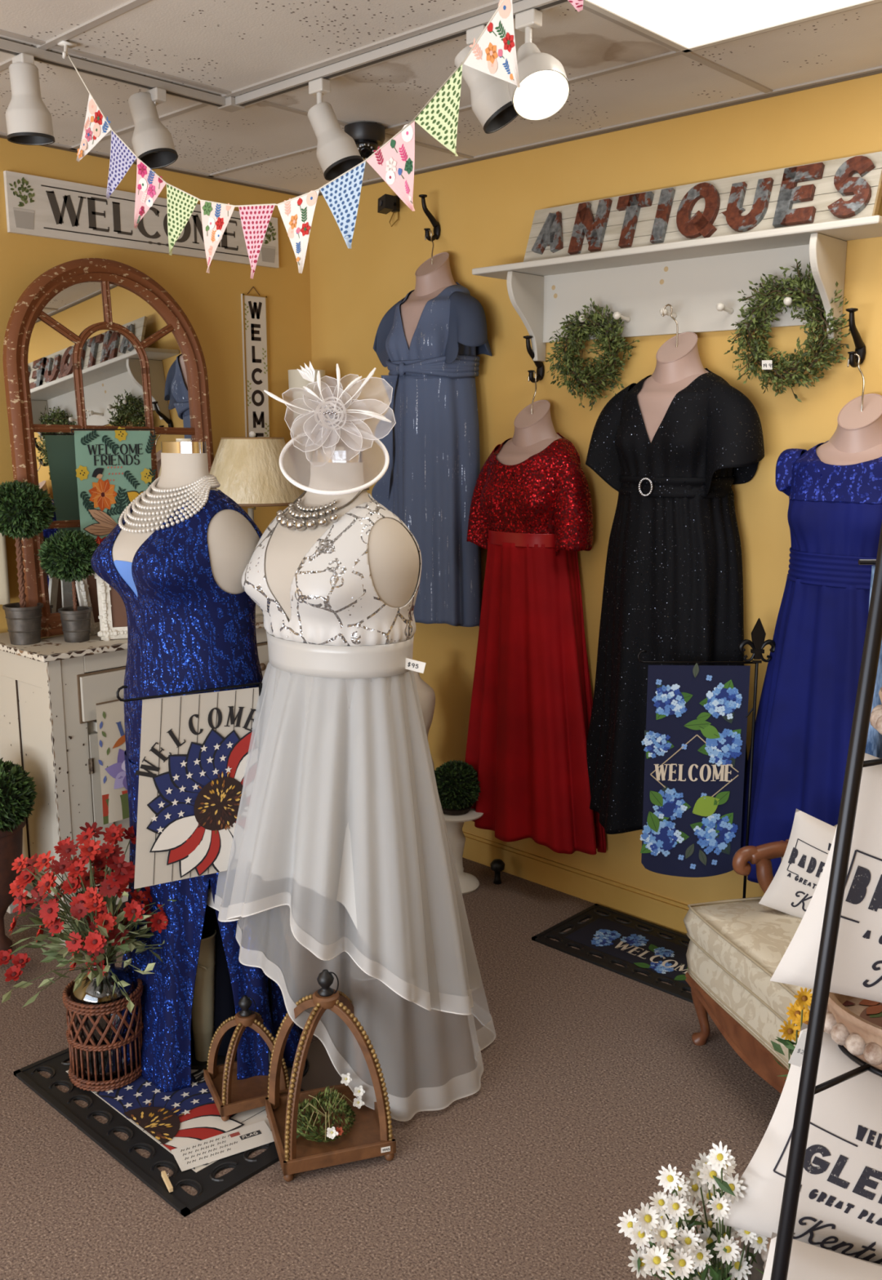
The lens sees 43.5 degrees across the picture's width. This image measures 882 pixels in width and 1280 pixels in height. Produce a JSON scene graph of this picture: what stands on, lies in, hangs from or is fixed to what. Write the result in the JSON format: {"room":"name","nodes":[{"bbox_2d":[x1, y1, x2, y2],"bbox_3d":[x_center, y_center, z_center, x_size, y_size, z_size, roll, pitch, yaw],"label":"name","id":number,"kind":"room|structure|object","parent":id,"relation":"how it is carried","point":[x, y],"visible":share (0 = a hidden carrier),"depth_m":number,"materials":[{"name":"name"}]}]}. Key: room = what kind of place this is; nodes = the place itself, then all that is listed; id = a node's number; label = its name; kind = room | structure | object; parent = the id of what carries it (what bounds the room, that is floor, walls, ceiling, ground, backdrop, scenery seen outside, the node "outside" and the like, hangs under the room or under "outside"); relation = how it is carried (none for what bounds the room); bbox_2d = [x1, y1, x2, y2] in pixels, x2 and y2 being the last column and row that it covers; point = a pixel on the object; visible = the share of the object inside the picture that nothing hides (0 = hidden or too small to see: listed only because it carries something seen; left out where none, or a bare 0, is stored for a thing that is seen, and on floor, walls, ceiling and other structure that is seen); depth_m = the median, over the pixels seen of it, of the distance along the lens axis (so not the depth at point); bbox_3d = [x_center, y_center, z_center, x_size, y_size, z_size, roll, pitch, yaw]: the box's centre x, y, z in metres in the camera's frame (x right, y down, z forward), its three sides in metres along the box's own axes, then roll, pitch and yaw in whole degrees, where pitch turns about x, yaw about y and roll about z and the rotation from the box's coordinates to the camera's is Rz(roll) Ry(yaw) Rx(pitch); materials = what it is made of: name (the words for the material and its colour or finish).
{"room":"clothing store","nodes":[
{"label":"clothing store","id":0,"kind":"room"},
{"bbox_2d":[0,137,311,633],"bbox_3d":[-2.677,-0.180,3.061,0.120,2.843,6.220,10,15,42],"label":"wall","id":1,"kind":"structure","parent":0,"point":[211,302],"depth_m":4.59,"materials":[{"name":"yellow paint"}]},
{"bbox_2d":[0,533,10,604],"bbox_3d":[-1.752,-0.268,3.906,0.072,0.361,0.460,10,15,42],"label":"hanging towel","id":2,"kind":"object","parent":1,"relation":"hanging from","point":[4,580],"visible":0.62,"depth_m":4.03,"materials":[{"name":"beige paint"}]},
{"bbox_2d":[3,170,279,268],"bbox_3d":[-1.127,-1.641,4.362,0.020,0.206,1.216,10,15,42],"label":"wooden sign","id":3,"kind":"object","parent":1,"relation":"attached to","point":[36,206],"visible":0.86,"depth_m":4.20,"materials":[{"name":"beige wood"}]},
{"bbox_2d":[240,286,271,436],"bbox_3d":[-0.803,-1.163,4.808,0.015,0.725,0.128,10,15,42],"label":"wooden sign","id":4,"kind":"object","parent":1,"relation":"attached to","point":[254,307],"visible":0.92,"depth_m":4.79,"materials":[{"name":"beige paint"}]},
{"bbox_2d":[0,857,780,1279],"bbox_3d":[-0.269,1.685,1.117,6.720,0.100,6.220,10,15,42],"label":"floor","id":5,"kind":"structure","parent":0,"point":[594,1080],"depth_m":2.85,"materials":[{"name":"beige carpet"}]},
{"bbox_2d":[0,949,31,981],"bbox_3d":[-1.450,1.103,3.758,0.100,0.054,0.226,-7,13,-33],"label":"flowers","id":6,"kind":"object","parent":5,"relation":"on","point":[20,961],"visible":1,"depth_m":3.77,"materials":[{"name":"red plant"}]},
{"bbox_2d":[0,757,37,952],"bbox_3d":[-1.546,0.755,3.819,0.316,0.722,0.321,10,15,42],"label":"potted topiary","id":7,"kind":"object","parent":5,"relation":"on","point":[17,793],"visible":1,"depth_m":3.77,"materials":[{"name":"plant"}]},
{"bbox_2d":[0,817,26,952],"bbox_3d":[-1.568,0.860,3.859,0.250,0.500,0.250,10,15,42],"label":"pot","id":8,"kind":"object","parent":7,"relation":"on","point":[11,842],"depth_m":3.79,"materials":[{"name":"ceramic"}]},
{"bbox_2d":[0,615,268,947],"bbox_3d":[-1.083,0.464,4.409,0.534,1.076,1.261,10,15,42],"label":"base cabinet","id":9,"kind":"object","parent":5,"relation":"on","point":[51,689],"visible":0.3,"depth_m":3.89,"materials":[{"name":"white wood"}]},
{"bbox_2d":[0,479,57,644],"bbox_3d":[-1.466,-0.274,3.866,0.252,0.576,0.251,10,15,42],"label":"topiary","id":10,"kind":"object","parent":9,"relation":"on","point":[25,510],"visible":1,"depth_m":3.82,"materials":[{"name":"green plant"}]},
{"bbox_2d":[2,602,43,644],"bbox_3d":[-1.474,-0.058,3.911,0.136,0.135,0.136,10,15,42],"label":"pot","id":11,"kind":"object","parent":10,"relation":"on","point":[24,623],"depth_m":3.87,"materials":[{"name":"grey metal"}]},
{"bbox_2d":[36,528,99,642],"bbox_3d":[-1.307,-0.195,3.918,0.230,0.401,0.225,10,15,42],"label":"topiary","id":12,"kind":"object","parent":9,"relation":"on","point":[67,555],"visible":0.87,"depth_m":3.86,"materials":[{"name":"green plant"}]},
{"bbox_2d":[57,606,92,642],"bbox_3d":[-1.304,-0.055,3.951,0.118,0.115,0.118,10,15,42],"label":"pot","id":13,"kind":"object","parent":12,"relation":"on","point":[75,620],"depth_m":3.91,"materials":[{"name":"grey metal"}]},
{"bbox_2d":[75,573,100,635],"bbox_3d":[-1.259,-0.159,4.112,0.076,0.283,0.216,8,13,37],"label":"picture frame","id":14,"kind":"object","parent":9,"relation":"on","point":[86,589],"visible":0.16,"depth_m":4.07,"materials":[{"name":"brown paint"}]},
{"bbox_2d":[3,257,213,637],"bbox_3d":[-1.216,-0.732,4.184,0.163,1.375,0.865,10,15,42],"label":"arched mirror","id":15,"kind":"object","parent":9,"relation":"on","point":[90,343],"visible":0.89,"depth_m":4.07,"materials":[{"name":"brown wood"}]},
{"bbox_2d":[27,281,193,613],"bbox_3d":[-1.226,-0.729,4.195,0.120,1.263,0.744,10,15,42],"label":"mirror glass","id":16,"kind":"object","parent":15,"relation":"attached to","point":[101,354],"depth_m":4.10,"materials":[{"name":"clear mirror"}]},
{"bbox_2d":[71,426,156,546],"bbox_3d":[-1.197,-0.531,4.106,0.015,0.517,0.357,9,14,41],"label":"flag","id":17,"kind":"object","parent":15,"relation":"hanging from","point":[113,466],"visible":0.75,"depth_m":4.07,"materials":[{"name":"green fabric"}]},
{"bbox_2d":[93,572,128,640],"bbox_3d":[-1.148,-0.138,3.993,0.193,0.276,0.090,-4,11,-21],"label":"picture frame","id":18,"kind":"object","parent":9,"relation":"on","point":[113,617],"visible":0.35,"depth_m":3.97,"materials":[{"name":"white paint"}]},
{"bbox_2d":[95,697,129,824],"bbox_3d":[-1.100,0.419,3.982,0.010,0.443,0.295,10,15,42],"label":"flag","id":19,"kind":"object","parent":9,"relation":"hanging from","point":[109,714],"visible":0.38,"depth_m":3.92,"materials":[{"name":"multicoloured fabric"}]},
{"bbox_2d":[208,431,305,615],"bbox_3d":[-0.754,-0.473,4.484,0.440,0.738,0.440,10,15,42],"label":"table lamp","id":20,"kind":"object","parent":9,"relation":"on","point":[247,470],"visible":0.66,"depth_m":4.30,"materials":[{"name":"beige fabric"}]},
{"bbox_2d":[13,1029,303,1217],"bbox_3d":[-0.736,1.258,3.061,0.853,0.015,0.515,10,15,42],"label":"doormat","id":21,"kind":"object","parent":5,"relation":"on","point":[155,1121],"visible":0.61,"depth_m":2.92,"materials":[{"name":"black rubber"}]},
{"bbox_2d":[62,968,143,1092],"bbox_3d":[-0.953,1.106,3.138,0.218,0.264,0.218,4,11,21],"label":"wicker basket","id":22,"kind":"object","parent":21,"relation":"on","point":[96,1059],"visible":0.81,"depth_m":3.08,"materials":[{"name":"brown wicker"}]},
{"bbox_2d":[71,954,138,1084],"bbox_3d":[-0.953,1.062,3.129,0.176,0.339,0.176,10,15,42],"label":"glass jug","id":23,"kind":"object","parent":22,"relation":"in","point":[86,1077],"visible":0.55,"depth_m":3.11,"materials":[{"name":"clear glass"}]},
{"bbox_2d":[1,822,176,1013],"bbox_3d":[-0.950,0.780,3.064,0.567,0.541,0.602,10,15,42],"label":"flower bouquet","id":24,"kind":"object","parent":23,"relation":"in","point":[101,927],"visible":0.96,"depth_m":3.01,"materials":[{"name":"red plant"}]},
{"bbox_2d":[75,1051,135,1081],"bbox_3d":[-0.953,1.232,3.162,0.188,0.006,0.188,10,15,42],"label":"spindle","id":25,"kind":"object","parent":22,"relation":"on","point":[98,1054],"depth_m":3.18,"materials":[{"name":"brown wicker"}]},
{"bbox_2d":[111,438,260,1070],"bbox_3d":[-0.709,0.334,3.160,0.498,1.791,0.399,10,15,42],"label":"mannequin","id":26,"kind":"object","parent":21,"relation":"on","point":[233,540],"visible":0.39,"depth_m":2.93},
{"bbox_2d":[118,474,220,533],"bbox_3d":[-0.745,-0.372,2.997,0.294,0.149,0.275,2,11,9],"label":"pearl necklace","id":27,"kind":"object","parent":26,"relation":"on","point":[198,490],"visible":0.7,"depth_m":2.92,"materials":[{"name":"white paint"}]},
{"bbox_2d":[91,489,302,1092],"bbox_3d":[-0.701,0.395,3.180,0.680,1.645,0.534,10,15,42],"label":"gown","id":28,"kind":"object","parent":26,"relation":"on","point":[186,633],"visible":0.54,"depth_m":3.04,"materials":[{"name":"blue fabric"}]},
{"bbox_2d":[191,929,216,1062],"bbox_3d":[-0.692,1.029,3.193,0.098,0.393,0.101,0,11,0],"label":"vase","id":29,"kind":"object","parent":26,"relation":"on","point":[203,1002],"visible":0.61,"depth_m":3.17,"materials":[{"name":"beige metal"}]},
{"bbox_2d":[115,682,309,1077],"bbox_3d":[-0.577,0.672,2.989,0.233,1.178,0.500,10,15,42],"label":"flag stand","id":30,"kind":"object","parent":21,"relation":"on","point":[268,926],"visible":0.2,"depth_m":2.97,"materials":[{"name":"black paint"}]},
{"bbox_2d":[133,687,258,888],"bbox_3d":[-0.638,0.387,2.920,0.372,0.506,0.010,-7,13,-31],"label":"flag","id":31,"kind":"object","parent":30,"relation":"hanging from","point":[194,748],"visible":0.89,"depth_m":2.91,"materials":[{"name":"multicoloured fabric"}]},
{"bbox_2d":[171,1120,274,1171],"bbox_3d":[-0.555,1.296,2.835,0.250,0.002,0.095,-6,12,-29],"label":"price card","id":32,"kind":"object","parent":21,"relation":"on","point":[225,1144],"visible":1,"depth_m":2.83,"materials":[{"name":"white paper"}]},
{"bbox_2d":[203,995,289,1121],"bbox_3d":[-0.531,1.110,3.023,0.200,0.297,0.200,-5,12,-24],"label":"lantern","id":33,"kind":"object","parent":21,"relation":"on","point":[230,1095],"visible":0.84,"depth_m":2.99,"materials":[{"name":"brown wood"}]},
{"bbox_2d":[203,1061,289,1117],"bbox_3d":[-0.531,1.222,3.044,0.200,0.029,0.200,-5,12,-24],"label":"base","id":34,"kind":"object","parent":33,"relation":"on","point":[250,1093],"depth_m":3.01,"materials":[{"name":"brown wood"}]},
{"bbox_2d":[288,368,324,487],"bbox_3d":[-0.580,-0.147,4.958,0.200,2.070,0.200,10,15,42],"label":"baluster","id":35,"kind":"object","parent":5,"relation":"on","point":[295,380],"visible":0.29,"depth_m":4.75,"materials":[{"name":"paint"}]},
{"bbox_2d":[265,968,395,1182],"bbox_3d":[-0.292,1.067,2.835,0.285,0.475,0.287,-3,11,-18],"label":"lantern","id":36,"kind":"object","parent":5,"relation":"on","point":[371,1135],"visible":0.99,"depth_m":2.78,"materials":[{"name":"brown wood"}]},
{"bbox_2d":[283,1072,364,1146],"bbox_3d":[-0.297,1.214,2.863,0.187,0.116,0.199,1,11,4],"label":"moss spray","id":37,"kind":"object","parent":36,"relation":"in","point":[359,1091],"visible":0.98,"depth_m":2.87,"materials":[{"name":"green plant"}]},
{"bbox_2d":[265,1079,395,1175],"bbox_3d":[-0.292,1.260,2.872,0.285,0.034,0.285,-3,11,-18],"label":"tray","id":38,"kind":"object","parent":36,"relation":"on","point":[364,1140],"depth_m":2.81,"materials":[{"name":"brown wood"}]},
{"bbox_2d":[264,446,427,1095],"bbox_3d":[-0.278,0.374,3.003,0.485,1.771,0.386,10,15,42],"label":"mannequin","id":39,"kind":"object","parent":5,"relation":"on","point":[393,557],"visible":0.41,"depth_m":2.79},
{"bbox_2d":[275,487,369,531],"bbox_3d":[-0.298,-0.339,2.836,0.224,0.104,0.227,10,15,42],"label":"beaded necklace","id":40,"kind":"object","parent":39,"relation":"on","point":[291,524],"visible":0.96,"depth_m":2.77,"materials":[{"name":"grey paint"}]},
{"bbox_2d":[263,360,395,495],"bbox_3d":[-0.288,-0.535,2.786,0.313,0.326,0.230,-3,11,-14],"label":"hat","id":41,"kind":"object","parent":39,"relation":"on","point":[308,373],"visible":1,"depth_m":2.73,"materials":[{"name":"white fabric"}]},
{"bbox_2d":[206,493,496,1121],"bbox_3d":[-0.235,0.413,3.092,0.747,1.645,0.879,10,15,42],"label":"gown","id":42,"kind":"object","parent":39,"relation":"on","point":[340,824],"visible":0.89,"depth_m":2.81,"materials":[{"name":"white fabric"}]},
{"bbox_2d":[413,660,435,770],"bbox_3d":[-0.113,0.528,4.543,0.199,0.898,0.199,-3,11,-14],"label":"mannequin","id":43,"kind":"object","parent":5,"relation":"on","point":[426,694],"visible":0.2,"depth_m":4.42,"materials":[{"name":"beige paint"}]},
{"bbox_2d":[443,808,483,894],"bbox_3d":[0.054,0.839,4.456,0.240,0.320,0.240,10,15,42],"label":"pedestal","id":44,"kind":"object","parent":5,"relation":"on","point":[468,883],"visible":0.42,"depth_m":4.41,"materials":[{"name":"white stone"}]},
{"bbox_2d":[433,760,480,815],"bbox_3d":[0.058,0.580,4.404,0.218,0.208,0.217,10,15,42],"label":"boxwood ball","id":45,"kind":"object","parent":44,"relation":"on","point":[458,789],"visible":0.9,"depth_m":4.34,"materials":[{"name":"green plant"}]},
{"bbox_2d":[441,804,471,815],"bbox_3d":[0.054,0.667,4.424,0.140,0.030,0.140,10,15,42],"label":"plant pot","id":46,"kind":"object","parent":45,"relation":"on","point":[453,810],"depth_m":4.36,"materials":[{"name":"black paint"}]},
{"bbox_2d":[531,903,693,1003],"bbox_3d":[0.750,1.104,3.885,0.780,0.011,0.400,10,15,42],"label":"doormat","id":47,"kind":"object","parent":5,"relation":"on","point":[651,953],"visible":0.7,"depth_m":3.94,"materials":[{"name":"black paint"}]},
{"bbox_2d":[636,617,775,897],"bbox_3d":[0.852,0.530,3.642,0.440,1.229,0.088,1,11,8],"label":"flag stand","id":48,"kind":"object","parent":5,"relation":"on","point":[757,643],"visible":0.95,"depth_m":3.54,"materials":[{"name":"black paint"}]},
{"bbox_2d":[639,662,750,877],"bbox_3d":[0.821,0.430,3.606,0.337,0.730,0.011,0,11,1],"label":"flag","id":49,"kind":"object","parent":48,"relation":"hanging from","point":[695,739],"visible":1,"depth_m":3.60,"materials":[{"name":"blue fabric"}]},
{"bbox_2d":[740,1236,764,1279],"bbox_3d":[0.640,1.247,2.068,0.176,0.405,0.176,10,15,42],"label":"pail","id":50,"kind":"object","parent":5,"relation":"on","point":[755,1274],"visible":0.02,"depth_m":2.00,"materials":[{"name":"grey metal"}]},
{"bbox_2d":[769,986,823,1111],"bbox_3d":[0.654,0.820,1.951,0.150,0.504,0.146,2,11,10],"label":"bouquet","id":51,"kind":"object","parent":50,"relation":"in","point":[798,1014],"visible":0.3,"depth_m":1.93,"materials":[{"name":"yellow plant"}]},
{"bbox_2d":[683,824,836,1093],"bbox_3d":[1.145,0.901,2.715,0.612,0.866,1.312,-2,11,-11],"label":"settee","id":52,"kind":"object","parent":5,"relation":"on","point":[735,948],"visible":0.43,"depth_m":3.06,"materials":[{"name":"beige fabric"}]},
{"bbox_2d":[683,899,813,1031],"bbox_3d":[1.133,0.922,2.717,0.588,0.114,1.286,-2,11,-11],"label":"seat cushion","id":53,"kind":"object","parent":52,"relation":"on","point":[747,941],"depth_m":3.05,"materials":[{"name":"beige fabric"}]},
{"bbox_2d":[758,808,835,918],"bbox_3d":[1.167,0.702,3.096,0.525,0.413,0.114,5,12,23],"label":"throw pillow","id":54,"kind":"object","parent":52,"relation":"on","point":[790,891],"visible":0.36,"depth_m":3.13,"materials":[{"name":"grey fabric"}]},
{"bbox_2d":[786,838,831,911],"bbox_3d":[1.119,0.708,3.078,0.308,0.272,0.041,5,12,27],"label":"print","id":55,"kind":"object","parent":54,"relation":"attached to","point":[806,858],"depth_m":3.12,"materials":[{"name":"white fabric"}]},
{"bbox_2d":[769,521,881,1279],"bbox_3d":[0.695,0.520,1.549,0.704,2.027,0.681,10,15,42],"label":"display rack","id":56,"kind":"object","parent":5,"relation":"on","point":[855,762],"visible":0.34,"depth_m":1.47,"materials":[{"name":"black metal"}]},
{"bbox_2d":[760,1237,770,1271],"bbox_3d":[0.711,0.976,1.708,0.416,0.072,0.417,10,15,42],"label":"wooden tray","id":57,"kind":"object","parent":56,"relation":"on","point":[763,1254],"visible":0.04,"depth_m":1.74,"materials":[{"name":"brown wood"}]},
{"bbox_2d":[711,1022,881,1264],"bbox_3d":[0.720,0.814,1.677,0.608,0.508,0.126,0,11,-1],"label":"throw pillow","id":58,"kind":"object","parent":57,"relation":"on","point":[839,1206],"visible":0.77,"depth_m":1.63,"materials":[{"name":"grey fabric"}]},
{"bbox_2d":[772,1122,881,1263],"bbox_3d":[0.648,0.844,1.638,0.306,0.286,0.041,0,11,-1],"label":"print","id":59,"kind":"object","parent":58,"relation":"attached to","point":[839,1206],"depth_m":1.63,"materials":[{"name":"white fabric"}]},
{"bbox_2d":[761,1232,881,1279],"bbox_3d":[0.656,1.058,1.631,0.525,0.417,0.105,0,11,-1],"label":"throw pillow","id":60,"kind":"object","parent":57,"relation":"on","point":[806,1261],"visible":0.83,"depth_m":1.59,"materials":[{"name":"grey fabric"}]},
{"bbox_2d":[823,991,881,1070],"bbox_3d":[0.710,0.554,1.629,0.311,0.072,0.309,10,15,42],"label":"wooden tray","id":61,"kind":"object","parent":56,"relation":"on","point":[854,1024],"visible":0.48,"depth_m":1.58,"materials":[{"name":"brown wood"}]},
{"bbox_2d":[769,753,881,1002],"bbox_3d":[0.756,0.383,1.551,0.577,0.477,0.126,0,11,1],"label":"throw pillow","id":62,"kind":"object","parent":61,"relation":"on","point":[856,971],"visible":0.77,"depth_m":1.52,"materials":[{"name":"grey fabric"}]},
{"bbox_2d":[840,849,881,987],"bbox_3d":[0.692,0.419,1.512,0.308,0.270,0.035,0,11,0],"label":"print","id":63,"kind":"object","parent":62,"relation":"attached to","point":[860,917],"depth_m":1.51,"materials":[{"name":"black paint"}]},
{"bbox_2d":[857,559,881,758],"bbox_3d":[0.741,0.068,1.647,0.262,0.390,0.032,0,11,0],"label":"throw","id":64,"kind":"object","parent":56,"relation":"hanging from","point":[873,740],"visible":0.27,"depth_m":1.64,"materials":[{"name":"blue fabric"}]},
{"bbox_2d":[869,686,881,734],"bbox_3d":[0.711,0.112,1.545,0.207,0.072,0.208,10,15,42],"label":"wooden tray","id":65,"kind":"object","parent":56,"relation":"on","point":[875,718],"visible":1,"depth_m":1.56,"materials":[{"name":"brown wood"}]},
{"bbox_3d":[0.460,1.342,1.831,0.186,0.305,0.186,10,15,42],"label":"pail","id":66,"kind":"object","parent":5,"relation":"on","visible":0},
{"bbox_2d":[616,1141,768,1279],"bbox_3d":[0.394,0.964,1.702,0.239,0.475,0.214,3,11,16],"label":"bouquet","id":67,"kind":"object","parent":66,"relation":"in","point":[691,1260],"visible":0.97,"depth_m":1.67,"materials":[{"name":"white plant"}]},
{"bbox_2d":[0,0,881,193],"bbox_3d":[-0.269,-1.197,0.572,6.720,0.080,6.220,10,15,42],"label":"ceiling","id":68,"kind":"structure","parent":0,"point":[228,45],"depth_m":3.20,"materials":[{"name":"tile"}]},
{"bbox_2d":[57,40,76,58],"bbox_3d":[-1.003,-1.581,2.970,0.033,0.043,0.042,10,15,42],"label":"ceiling hook","id":69,"kind":"object","parent":68,"relation":"attached to","point":[65,44],"visible":1,"depth_m":2.96,"materials":[{"name":"white paint"}]},
{"bbox_2d":[66,0,582,279],"bbox_3d":[-0.194,-1.162,2.402,2.061,0.647,0.257,10,15,42],"label":"bunting","id":70,"kind":"object","parent":69,"relation":"hanging from","point":[493,53],"visible":1,"depth_m":2.58,"materials":[{"name":"multicoloured fabric"}]},
{"bbox_2d":[0,38,244,112],"bbox_3d":[-1.605,-1.499,2.487,0.070,0.026,2.820,10,15,42],"label":"track","id":71,"kind":"object","parent":68,"relation":"attached to","point":[228,104],"visible":0.89,"depth_m":3.19,"materials":[{"name":"white metal"}]},
{"bbox_2d":[5,53,55,145],"bbox_3d":[-1.128,-1.480,3.024,0.124,0.216,0.125,10,15,42],"label":"lamp","id":72,"kind":"object","parent":71,"relation":"attached to","point":[28,119],"visible":1,"depth_m":2.98,"materials":[{"name":"white metal"}]},
{"bbox_2d":[128,87,177,168],"bbox_3d":[-0.860,-1.532,3.305,0.145,0.218,0.128,10,15,42],"label":"lamp","id":73,"kind":"object","parent":71,"relation":"attached to","point":[153,143],"visible":0.94,"depth_m":3.27,"materials":[{"name":"white metal"}]},
{"bbox_2d":[344,122,385,159],"bbox_3d":[-0.262,-1.707,3.802,0.140,0.106,0.140,10,15,42],"label":"security camera","id":74,"kind":"object","parent":68,"relation":"attached to","point":[367,136],"visible":0.81,"depth_m":3.75,"materials":[{"name":"black paint"}]},
{"bbox_2d":[235,0,568,106],"bbox_3d":[0.548,-1.480,2.376,3.224,0.023,0.036,10,15,42],"label":"track","id":75,"kind":"object","parent":68,"relation":"attached to","point":[456,30],"visible":1,"depth_m":3.00,"materials":[{"name":"white metal"}]},
{"bbox_2d":[307,77,363,181],"bbox_3d":[-0.302,-1.488,3.224,0.160,0.273,0.132,10,15,42],"label":"lamp","id":76,"kind":"object","parent":75,"relation":"attached to","point":[337,152],"visible":0.93,"depth_m":3.19,"materials":[{"name":"white metal"}]},
{"bbox_2d":[453,24,518,133],"bbox_3d":[0.126,-1.423,2.808,0.183,0.248,0.124,3,11,14],"label":"lamp","id":77,"kind":"object","parent":75,"relation":"hanging from","point":[491,104],"visible":0.72,"depth_m":2.77,"materials":[{"name":"white metal"}]},
{"bbox_2d":[507,8,569,120],"bbox_3d":[0.228,-1.390,2.649,0.165,0.253,0.148,10,15,42],"label":"lamp","id":78,"kind":"object","parent":75,"relation":"attached to","point":[544,90],"visible":0.97,"depth_m":2.66,"materials":[{"name":"white metal"}]},
{"bbox_2d":[582,0,881,53],"bbox_3d":[0.907,-1.495,2.410,1.200,0.006,0.585,10,15,42],"label":"recessed light","id":79,"kind":"object","parent":68,"relation":"in","point":[684,25],"visible":1,"depth_m":2.76,"materials":[{"name":"white paint"}]},
{"bbox_2d":[309,73,881,906],"bbox_3d":[1.860,-0.167,2.990,6.600,2.843,0.120,10,15,42],"label":"wall","id":80,"kind":"structure","parent":0,"point":[484,210],"depth_m":4.07,"materials":[{"name":"yellow paint"}]},
{"bbox_2d":[377,194,399,226],"bbox_3d":[-0.206,-1.751,4.492,0.088,0.122,0.122,10,15,42],"label":"camera","id":81,"kind":"object","parent":80,"relation":"attached to","point":[387,203],"visible":0.99,"depth_m":4.46,"materials":[{"name":"black paint"}]},
{"bbox_2d":[418,194,440,241],"bbox_3d":[-0.045,-1.669,4.372,0.035,0.169,0.107,10,15,42],"label":"coat hook","id":82,"kind":"object","parent":80,"relation":"attached to","point":[434,223],"visible":0.98,"depth_m":4.37,"materials":[{"name":"black paint"}]},
{"bbox_2d":[399,229,457,348],"bbox_3d":[-0.051,-1.323,4.342,0.354,0.582,0.220,10,15,42],"label":"mannequin","id":83,"kind":"object","parent":82,"relation":"hanging from","point":[434,274],"visible":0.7,"depth_m":4.30,"materials":[{"name":"beige paint"}]},
{"bbox_2d":[371,281,492,626],"bbox_3d":[-0.064,-0.730,4.441,0.572,1.366,0.257,10,15,42],"label":"gown","id":84,"kind":"object","parent":83,"relation":"hanging from","point":[428,482],"visible":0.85,"depth_m":4.35,"materials":[{"name":"blue fabric"}]},
{"bbox_2d":[0,66,881,195],"bbox_3d":[-0.269,-1.149,0.567,6.500,0.014,6.000,10,15,42],"label":"trim","id":85,"kind":"structure","parent":80,"relation":"attached to","point":[872,71],"depth_m":3.89,"materials":[{"name":"beige paint"}]},
{"bbox_2d":[523,335,544,382],"bbox_3d":[0.345,-1.046,4.118,0.035,0.169,0.107,10,15,42],"label":"coat hook","id":86,"kind":"object","parent":80,"relation":"attached to","point":[540,366],"visible":0.99,"depth_m":4.12,"materials":[{"name":"black paint"}]},
{"bbox_2d":[495,371,562,465],"bbox_3d":[0.319,-0.696,4.104,0.372,0.599,0.225,10,15,42],"label":"dress form","id":87,"kind":"object","parent":86,"relation":"hanging from","point":[534,429],"visible":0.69,"depth_m":4.06,"materials":[{"name":"beige paint"}]},
{"bbox_2d":[464,432,605,854],"bbox_3d":[0.312,0.012,4.232,0.722,1.587,0.245,10,15,42],"label":"gown","id":88,"kind":"object","parent":87,"relation":"hanging from","point":[530,713],"visible":0.93,"depth_m":4.13,"materials":[{"name":"red fabric"}]},
{"bbox_2d":[462,831,688,934],"bbox_3d":[1.776,1.178,3.227,6.500,0.112,0.020,10,15,42],"label":"baseboard","id":89,"kind":"structure","parent":80,"relation":"attached to","point":[666,913],"depth_m":4.35,"materials":[{"name":"yellow paint"}]},
{"bbox_2d":[471,215,881,361],"bbox_3d":[0.733,-1.117,3.644,1.495,0.327,0.224,10,15,42],"label":"wall shelf","id":90,"kind":"object","parent":80,"relation":"attached to","point":[701,279],"visible":0.94,"depth_m":3.66,"materials":[{"name":"white paint"}]},
{"bbox_2d":[545,297,639,410],"bbox_3d":[0.536,-1.013,3.923,0.145,0.393,0.377,-10,15,-43],"label":"boxwood wreath","id":91,"kind":"object","parent":90,"relation":"hanging from","point":[585,329],"visible":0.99,"depth_m":3.92,"materials":[{"name":"green plant"}]},
{"bbox_2d":[636,303,708,443],"bbox_3d":[0.761,-0.817,3.660,0.392,0.581,0.225,10,15,42],"label":"dress form","id":92,"kind":"object","parent":90,"relation":"hanging from","point":[678,363],"visible":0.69,"depth_m":3.62,"materials":[{"name":"beige fabric"}]},
{"bbox_2d":[585,368,764,834],"bbox_3d":[0.758,-0.092,3.783,0.734,1.634,0.260,10,15,42],"label":"gown","id":93,"kind":"object","parent":92,"relation":"hanging from","point":[673,590],"visible":0.84,"depth_m":3.66,"materials":[{"name":"black fabric"}]},
{"bbox_2d":[523,151,881,262],"bbox_3d":[0.785,-1.370,3.569,1.276,0.210,0.104,10,15,42],"label":"wooden sign","id":94,"kind":"object","parent":90,"relation":"on","point":[848,187],"visible":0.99,"depth_m":3.48,"materials":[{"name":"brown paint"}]},
{"bbox_2d":[724,258,849,402],"bbox_3d":[1.072,-0.954,3.419,0.137,0.426,0.402,-10,15,-43],"label":"boxwood wreath","id":95,"kind":"object","parent":90,"relation":"hanging from","point":[766,298],"visible":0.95,"depth_m":3.41,"materials":[{"name":"green plant"}]},
{"bbox_2d":[844,307,865,367],"bbox_3d":[1.235,-0.901,3.296,0.035,0.169,0.107,10,15,42],"label":"coat hook","id":96,"kind":"object","parent":80,"relation":"attached to","point":[860,348],"visible":0.96,"depth_m":3.29,"materials":[{"name":"black paint"}]},
{"bbox_2d":[815,353,881,465],"bbox_3d":[1.224,-0.539,3.270,0.402,0.611,0.225,10,15,42],"label":"dress form","id":97,"kind":"object","parent":96,"relation":"hanging from","point":[856,438],"visible":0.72,"depth_m":3.24,"materials":[{"name":"beige paint"}]},
{"bbox_2d":[740,440,881,883],"bbox_3d":[1.228,0.116,3.382,0.719,1.465,0.249,10,15,42],"label":"gown","id":98,"kind":"object","parent":97,"relation":"hanging from","point":[803,720],"visible":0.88,"depth_m":3.34,"materials":[{"name":"fabric"}]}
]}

